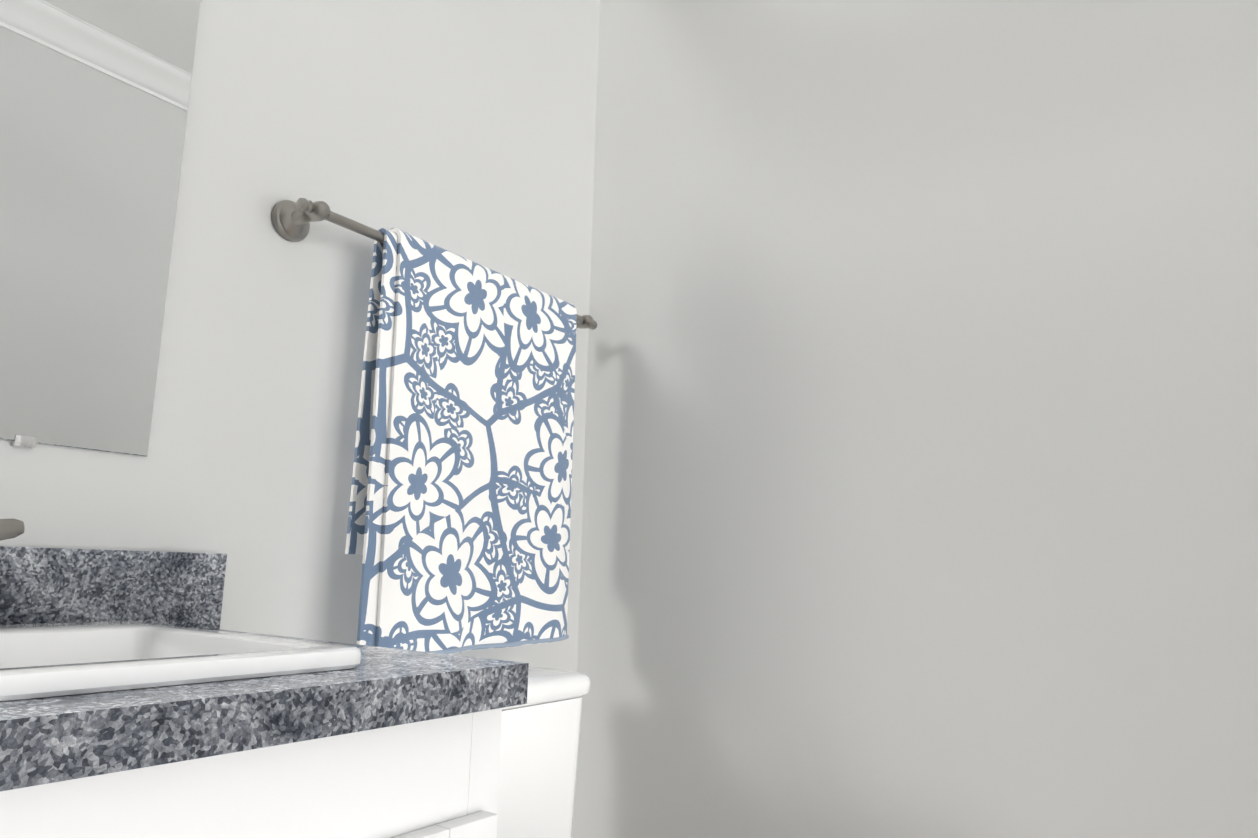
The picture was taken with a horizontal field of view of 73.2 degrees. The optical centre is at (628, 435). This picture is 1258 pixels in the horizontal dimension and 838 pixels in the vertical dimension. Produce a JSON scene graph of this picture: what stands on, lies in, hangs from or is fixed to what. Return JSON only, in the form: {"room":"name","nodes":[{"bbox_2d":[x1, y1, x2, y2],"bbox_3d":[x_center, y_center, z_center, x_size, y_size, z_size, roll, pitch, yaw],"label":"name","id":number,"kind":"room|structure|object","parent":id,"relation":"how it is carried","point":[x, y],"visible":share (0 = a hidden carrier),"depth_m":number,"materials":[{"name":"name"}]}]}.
{"room":"bathroom","nodes":[
{"label":"bathroom","id":0,"kind":"room"},
{"bbox_2d":[0,0,599,670],"bbox_3d":[-0.591,-0.150,1.146,0.100,2.400,1.811,-5,-11,35],"label":"wall","id":1,"kind":"structure","parent":0,"point":[464,128],"depth_m":1.24,"materials":[{"name":"paint"}]},
{"bbox_2d":[0,0,200,456],"bbox_3d":[-0.749,-0.455,0.857,0.008,0.896,0.606,-5,-11,35],"label":"mirror","id":2,"kind":"object","parent":1,"relation":"attached to","point":[94,99],"visible":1,"depth_m":0.99,"materials":[{"name":"clear glass"}]},
{"bbox_2d":[272,198,596,653],"bbox_3d":[-0.276,0.027,1.389,0.116,0.661,0.674,-5,-11,35],"label":"towel rail","id":3,"kind":"object","parent":1,"relation":"attached to","point":[458,530],"visible":0.98,"depth_m":1.34,"materials":[{"name":"fabric"}]},
{"bbox_2d":[571,0,1257,837],"bbox_3d":[0.587,-0.085,1.362,1.580,2.400,0.100,-5,-11,35],"label":"wall","id":4,"kind":"structure","parent":0,"point":[921,468],"depth_m":1.37,"materials":[{"name":"paint"}]},
{"bbox_3d":[0.067,1.001,0.476,1.780,0.050,1.811,-5,-11,35],"label":"floor","id":5,"kind":"structure","parent":0,"visible":0},
{"bbox_2d":[0,518,528,837],"bbox_3d":[-0.549,0.472,0.538,0.562,0.982,0.835,-5,-11,35],"label":"bathroom vanity","id":6,"kind":"object","parent":5,"relation":"on","point":[143,694],"visible":1,"depth_m":0.63,"materials":[{"name":"paint"}]},
{"bbox_2d":[496,666,590,837],"bbox_3d":[-0.038,0.698,1.049,0.778,0.722,0.474,-5,-11,35],"label":"toilet","id":7,"kind":"object","parent":5,"relation":"on","point":[539,741],"visible":0.19,"depth_m":1.29,"materials":[{"name":"ceramic"}]}
]}

